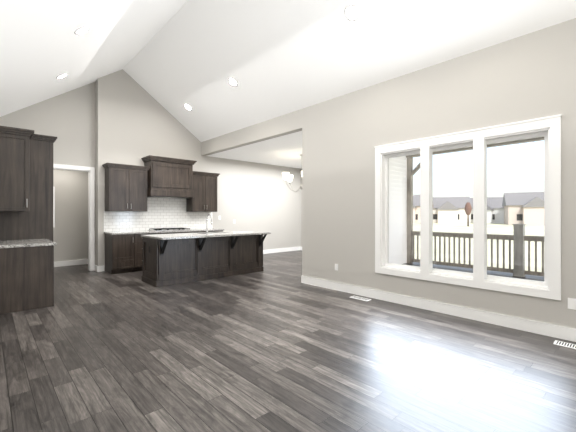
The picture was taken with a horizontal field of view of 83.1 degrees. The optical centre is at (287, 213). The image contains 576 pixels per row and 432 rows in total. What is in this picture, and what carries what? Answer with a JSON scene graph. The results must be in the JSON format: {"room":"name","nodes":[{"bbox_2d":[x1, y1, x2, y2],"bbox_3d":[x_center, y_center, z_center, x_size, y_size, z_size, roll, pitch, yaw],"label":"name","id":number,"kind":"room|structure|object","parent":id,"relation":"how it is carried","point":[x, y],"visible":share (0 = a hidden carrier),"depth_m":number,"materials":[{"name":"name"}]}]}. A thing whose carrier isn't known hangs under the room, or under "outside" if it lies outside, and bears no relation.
{"room":"kitchen","nodes":[
{"label":"kitchen","id":0,"kind":"room"},
{"bbox_2d":[0,126,31,213],"bbox_3d":[-4.079,-0.602,4.770,0.372,1.127,1.020,0,0,-43],"label":"upper cabinet","id":1,"kind":"object","parent":0,"relation":"attached to","point":[15,143],"depth_m":4.43,"materials":[{"name":"brown wood"}]},
{"bbox_2d":[0,82,94,169],"bbox_3d":[-5.670,-0.945,6.711,2.960,4.549,0.150,0,0,-43],"label":"wall","id":2,"kind":"structure","parent":0,"point":[67,119],"depth_m":7.29,"materials":[{"name":"grey paint"}]},
{"bbox_2d":[53,164,94,270],"bbox_3d":[-4.955,0.116,7.366,0.970,2.428,0.168,0,0,-43],"label":"door frame","id":3,"kind":"structure","parent":2,"relation":"attached to","point":[91,217],"depth_m":7.59,"materials":[{"name":"white wood"}]},
{"bbox_2d":[53,169,87,261],"bbox_3d":[-5.886,-0.045,8.218,2.000,2.750,0.150,0,0,-43],"label":"wall","id":4,"kind":"structure","parent":0,"point":[70,233],"depth_m":8.37,"materials":[{"name":"grey paint"}]},
{"bbox_2d":[54,259,87,266],"bbox_3d":[-5.866,1.262,8.124,1.600,0.135,0.016,0,0,-43],"label":"baseboard","id":5,"kind":"structure","parent":4,"relation":"attached to","point":[83,261],"depth_m":8.36,"materials":[{"name":"white wood"}]},
{"bbox_2d":[0,0,187,116],"bbox_3d":[-1.389,-2.365,2.465,3.530,2.691,12.300,0,0,-43],"label":"ceiling","id":6,"kind":"structure","parent":0,"point":[43,46],"depth_m":4.76,"materials":[{"name":"white paint"}]},
{"bbox_2d":[56,73,67,78],"bbox_3d":[-4.101,-2.503,5.901,0.214,0.129,0.180,0,0,38],"label":"recessed light","id":7,"kind":"object","parent":6,"relation":"in","point":[63,75],"depth_m":5.90,"materials":[{"name":"white"}]},
{"bbox_2d":[74,26,89,33],"bbox_3d":[-2.743,-2.449,4.331,0.214,0.129,0.180,0,0,38],"label":"recessed light","id":8,"kind":"object","parent":6,"relation":"in","point":[83,29],"depth_m":4.32,"materials":[{"name":"white"}]},
{"bbox_2d":[95,69,299,270],"bbox_3d":[-2.023,-1.130,9.941,6.800,4.920,0.400,0,0,-43],"label":"wall","id":9,"kind":"structure","parent":0,"point":[135,122],"depth_m":8.81,"materials":[{"name":"grey paint"}]},
{"bbox_2d":[104,163,149,210],"bbox_3d":[-3.838,-0.574,7.731,0.850,1.028,0.350,0,0,-43],"label":"upper cabinet","id":10,"kind":"object","parent":9,"relation":"attached to","point":[126,188],"depth_m":7.58,"materials":[{"name":"brown wood"}]},
{"bbox_2d":[103,195,212,231],"bbox_3d":[-3.246,-0.028,8.525,2.840,0.884,0.003,0,0,-43],"label":"backsplash","id":11,"kind":"structure","parent":9,"relation":"attached to","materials":[{"name":"tile"}]},
{"bbox_2d":[142,159,193,190],"bbox_3d":[-3.059,-0.977,8.368,1.080,0.713,0.480,0,0,-43],"label":"upper cabinet","id":12,"kind":"object","parent":9,"relation":"attached to","point":[165,174],"depth_m":8.14,"materials":[{"name":"brown wood"}]},
{"bbox_2d":[141,155,196,198],"bbox_3d":[-3.035,-0.909,8.342,1.220,0.981,0.550,0,0,-43],"label":"hood","id":13,"kind":"object","parent":12,"relation":"attached to","point":[164,177],"depth_m":8.13,"materials":[{"name":"brown wood"}]},
{"bbox_2d":[186,171,217,210],"bbox_3d":[-2.398,-0.574,9.074,0.770,1.028,0.350,0,0,-43],"label":"upper cabinet","id":14,"kind":"object","parent":9,"relation":"attached to","point":[203,197],"depth_m":8.91,"materials":[{"name":"brown wood"}]},
{"bbox_2d":[263,247,299,253],"bbox_3d":[-0.889,1.262,10.716,3.596,0.135,0.020,0,0,-43],"label":"baseboard","id":15,"kind":"structure","parent":9,"relation":"attached to","point":[290,248],"depth_m":11.32,"materials":[{"name":"white wood"}]},
{"bbox_2d":[208,131,301,168],"bbox_3d":[0.408,-1.745,9.350,4.050,0.150,4.580,0,0,-43],"label":"ceiling","id":16,"kind":"structure","parent":0,"point":[285,150],"depth_m":8.82,"materials":[{"name":"white paint"}]},
{"bbox_2d":[282,155,301,191],"bbox_3d":[0.362,-1.150,9.219,1.141,1.040,1.094,0,0,-43],"label":"dining chandelier","id":17,"kind":"object","parent":16,"relation":"hanging from","point":[287,176],"visible":0.29,"depth_m":9.00,"materials":[{"name":"silver metal"}]},
{"bbox_2d":[0,250,575,431],"bbox_3d":[0.360,1.355,5.259,9.900,0.050,14.000,0,0,-43],"label":"floor","id":18,"kind":"structure","parent":0,"point":[275,345],"depth_m":2.89,"materials":[{"name":"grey wood"}]},
{"bbox_2d":[0,246,53,313],"bbox_3d":[-3.973,0.893,4.856,0.647,0.879,1.038,0,0,-43],"label":"base cabinet","id":19,"kind":"object","parent":18,"relation":"on","point":[26,272],"depth_m":4.49,"materials":[{"name":"brown wood"}]},
{"bbox_2d":[0,238,55,249],"bbox_3d":[-3.956,0.435,4.857,0.670,0.039,1.060,0,0,-43],"label":"countertop","id":20,"kind":"structure","parent":19,"relation":"on","point":[15,241],"depth_m":4.73,"materials":[{"name":"grey stone"}]},
{"bbox_2d":[0,134,55,241],"bbox_3d":[-4.681,0.009,5.707,0.770,2.648,1.168,0,0,-43],"label":"tall cabinet","id":21,"kind":"object","parent":18,"relation":"on","point":[38,224],"depth_m":5.40,"materials":[{"name":"brown wood"}]},
{"bbox_2d":[105,235,133,273],"bbox_3d":[-3.886,0.892,7.496,0.460,0.875,0.631,0,0,-43],"label":"base cabinet","id":22,"kind":"object","parent":18,"relation":"on","point":[119,249],"depth_m":7.28,"materials":[{"name":"brown wood"}]},
{"bbox_2d":[104,227,223,234],"bbox_3d":[-3.025,0.434,8.288,2.840,0.039,0.645,0,0,-43],"label":"countertop","id":23,"kind":"structure","parent":22,"relation":"on","point":[187,228],"depth_m":7.71,"materials":[{"name":"white stone"}]},
{"bbox_2d":[148,227,190,231],"bbox_3d":[-3.028,0.391,8.335,0.900,0.047,0.510,0,0,-43],"label":"cooktop","id":24,"kind":"object","parent":23,"relation":"in","point":[149,228],"depth_m":8.30,"materials":[{"name":"silver metal"}]},
{"bbox_2d":[134,235,142,270],"bbox_3d":[-3.560,0.892,7.799,0.430,0.875,0.631,0,0,-43],"label":"base cabinet","id":25,"kind":"object","parent":18,"relation":"on","point":[138,240],"depth_m":7.49,"materials":[{"name":"brown wood"}]},
{"bbox_2d":[162,231,197,233],"bbox_3d":[-3.008,0.892,8.314,1.080,0.875,0.631,0,0,-43],"label":"base cabinet","id":26,"kind":"object","parent":18,"relation":"on","point":[163,232],"depth_m":8.10,"materials":[{"name":"brown wood"}]},
{"bbox_2d":[142,234,266,286],"bbox_3d":[-1.658,0.891,6.925,2.480,0.878,0.990,0,0,-43],"label":"kitchen island","id":27,"kind":"object","parent":18,"relation":"on","point":[174,259],"depth_m":6.44,"materials":[{"name":"brown wood"}]},
{"bbox_2d":[141,230,268,241],"bbox_3d":[-1.651,0.434,6.910,2.490,0.039,1.040,0,0,-43],"label":"island countertop","id":28,"kind":"structure","parent":27,"relation":"on","point":[225,234],"depth_m":6.58,"materials":[{"name":"white stone"}]},
{"bbox_2d":[205,214,212,232],"bbox_3d":[-1.756,0.209,7.313,0.101,0.412,0.244,0,0,-43],"label":"faucet","id":29,"kind":"object","parent":28,"relation":"on","point":[208,214],"depth_m":7.32,"materials":[{"name":"silver metal"}]},
{"bbox_2d":[193,231,231,233],"bbox_3d":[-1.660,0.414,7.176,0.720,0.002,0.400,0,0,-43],"label":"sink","id":30,"kind":"object","parent":28,"relation":"in","point":[206,232],"depth_m":7.26,"materials":[{"name":"silver metal"}]},
{"bbox_2d":[350,296,371,300],"bbox_3d":[1.137,1.327,5.108,0.130,0.007,0.320,0,0,-43],"label":"floor vent","id":31,"kind":"object","parent":18,"relation":"in","point":[355,297],"depth_m":5.09,"materials":[{"name":"white metal"}]},
{"bbox_2d":[553,340,575,348],"bbox_3d":[2.869,1.327,3.250,0.130,0.007,0.320,0,0,-43],"label":"floor vent","id":32,"kind":"object","parent":18,"relation":"in","point":[564,344],"depth_m":3.30,"materials":[{"name":"white metal"}]},
{"bbox_2d":[300,169,301,246],"bbox_3d":[1.797,-0.220,10.646,0.150,3.100,4.580,0,0,-43],"label":"wall","id":33,"kind":"structure","parent":0,"point":[300,210],"depth_m":11.96,"materials":[{"name":"grey paint"}]},
{"bbox_2d":[123,0,575,141],"bbox_3d":[0.721,-2.816,4.432,2.240,1.788,12.300,0,0,-43],"label":"ceiling","id":34,"kind":"structure","parent":0,"point":[275,58],"depth_m":5.20,"materials":[{"name":"white paint"}]},
{"bbox_2d":[184,103,191,110],"bbox_3d":[-2.462,-2.631,7.996,0.214,0.129,0.180,0,0,38],"label":"recessed light","id":35,"kind":"object","parent":34,"relation":"in","point":[187,106],"depth_m":7.99,"materials":[{"name":"white"}]},
{"bbox_2d":[228,77,237,86],"bbox_3d":[-1.104,-2.644,6.513,0.214,0.129,0.180,0,0,38],"label":"recessed light","id":36,"kind":"object","parent":34,"relation":"in","point":[232,81],"depth_m":6.51,"materials":[{"name":"white"}]},
{"bbox_2d":[344,5,359,20],"bbox_3d":[0.853,-2.681,4.337,0.214,0.129,0.180,0,0,38],"label":"recessed light","id":37,"kind":"object","parent":34,"relation":"in","point":[351,12],"depth_m":4.33,"materials":[{"name":"white"}]},
{"bbox_2d":[201,18,575,328],"bbox_3d":[1.583,-0.395,5.011,0.150,3.450,11.770,0,0,-43],"label":"wall","id":38,"kind":"structure","parent":0,"point":[532,75],"depth_m":4.61,"materials":[{"name":"grey paint"}]},
{"bbox_2d":[301,276,575,341],"bbox_3d":[2.873,1.262,3.522,0.046,0.135,7.640,0,0,-43],"label":"baseboard","id":39,"kind":"structure","parent":38,"relation":"attached to","point":[552,330],"depth_m":4.21,"materials":[{"name":"white wood"}]},
{"bbox_2d":[374,114,561,299],"bbox_3d":[2.193,-0.070,4.336,0.178,1.980,2.266,0,0,-43],"label":"window","id":40,"kind":"structure","parent":38,"relation":"in","point":[479,140],"depth_m":4.05,"materials":[{"name":"white"}]},
{"bbox_2d":[568,298,575,309],"bbox_3d":[2.975,0.940,3.403,0.008,0.114,0.070,0,0,-43],"label":"electrical outlet plate","id":41,"kind":"object","parent":38,"relation":"attached to","point":[571,303],"depth_m":3.40,"materials":[{"name":"white plastic"}]},
{"bbox_2d":[389,156,406,263],"bbox_3d":[1.973,-0.197,7.658,4.008,3.134,0.030,0,0,-43],"label":"wall","id":42,"kind":"structure","parent":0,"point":[400,212],"depth_m":8.52,"materials":[{"name":"white"}]},
{"label":"outside","id":43,"kind":"structure","parent":0,"visible":0},
{"bbox_2d":[406,137,543,157],"bbox_3d":[4.487,-1.675,4.909,3.940,0.290,7.460,0,0,-43],"label":"ceiling","id":44,"kind":"structure","parent":43,"point":[499,144],"depth_m":7.26,"materials":[{"name":"beige"}]},
{"bbox_2d":[413,223,543,271],"bbox_3d":[73.135,2.255,68.200,700.000,0.050,700.000,0,0,-43],"label":"ground","id":45,"kind":"structure","parent":43,"point":[466,228],"depth_m":23.76,"materials":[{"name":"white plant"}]},
{"bbox_2d":[413,195,419,223],"bbox_3d":[30.106,-1.273,80.635,8.800,7.006,12.800,0,0,24],"label":"house","id":46,"kind":"structure","parent":45,"relation":"on","point":[417,216],"depth_m":75.66,"materials":[{"name":"beige"}]},
{"bbox_2d":[433,197,472,222],"bbox_3d":[40.120,-1.032,82.127,10.300,6.525,11.200,0,0,21],"label":"house","id":47,"kind":"structure","parent":45,"relation":"on","point":[450,204],"depth_m":77.74,"materials":[{"name":"grey"}]},
{"bbox_2d":[464,202,471,224],"bbox_3d":[32.482,0.030,58.599,1.210,4.400,1.150,0,0,-43],"label":"tree","id":48,"kind":"object","parent":45,"relation":"on","point":[467,207],"depth_m":58.32,"materials":[{"name":"brown plant"}]},
{"bbox_2d":[470,197,503,222],"bbox_3d":[50.321,-0.993,82.261,8.800,6.447,12.000,0,0,38],"label":"house","id":49,"kind":"structure","parent":45,"relation":"on","point":[497,208],"depth_m":77.67,"materials":[{"name":"white"}]},
{"bbox_2d":[502,192,543,225],"bbox_3d":[51.845,-1.213,68.650,10.300,6.886,12.800,0,0,30],"label":"house","id":50,"kind":"structure","parent":45,"relation":"on","point":[526,208],"depth_m":66.24,"materials":[{"name":"beige"}]},
{"bbox_3d":[4.426,1.495,4.917,3.860,0.250,7.555,0,0,-43],"label":"floor","id":51,"kind":"structure","parent":43,"visible":0},
{"bbox_2d":[407,157,543,276],"bbox_3d":[5.721,-0.164,6.182,0.200,3.069,7.240,0,0,-43],"label":"railing","id":52,"kind":"object","parent":51,"relation":"on","point":[520,238],"depth_m":7.69,"materials":[{"name":"brown wood"}]}
]}

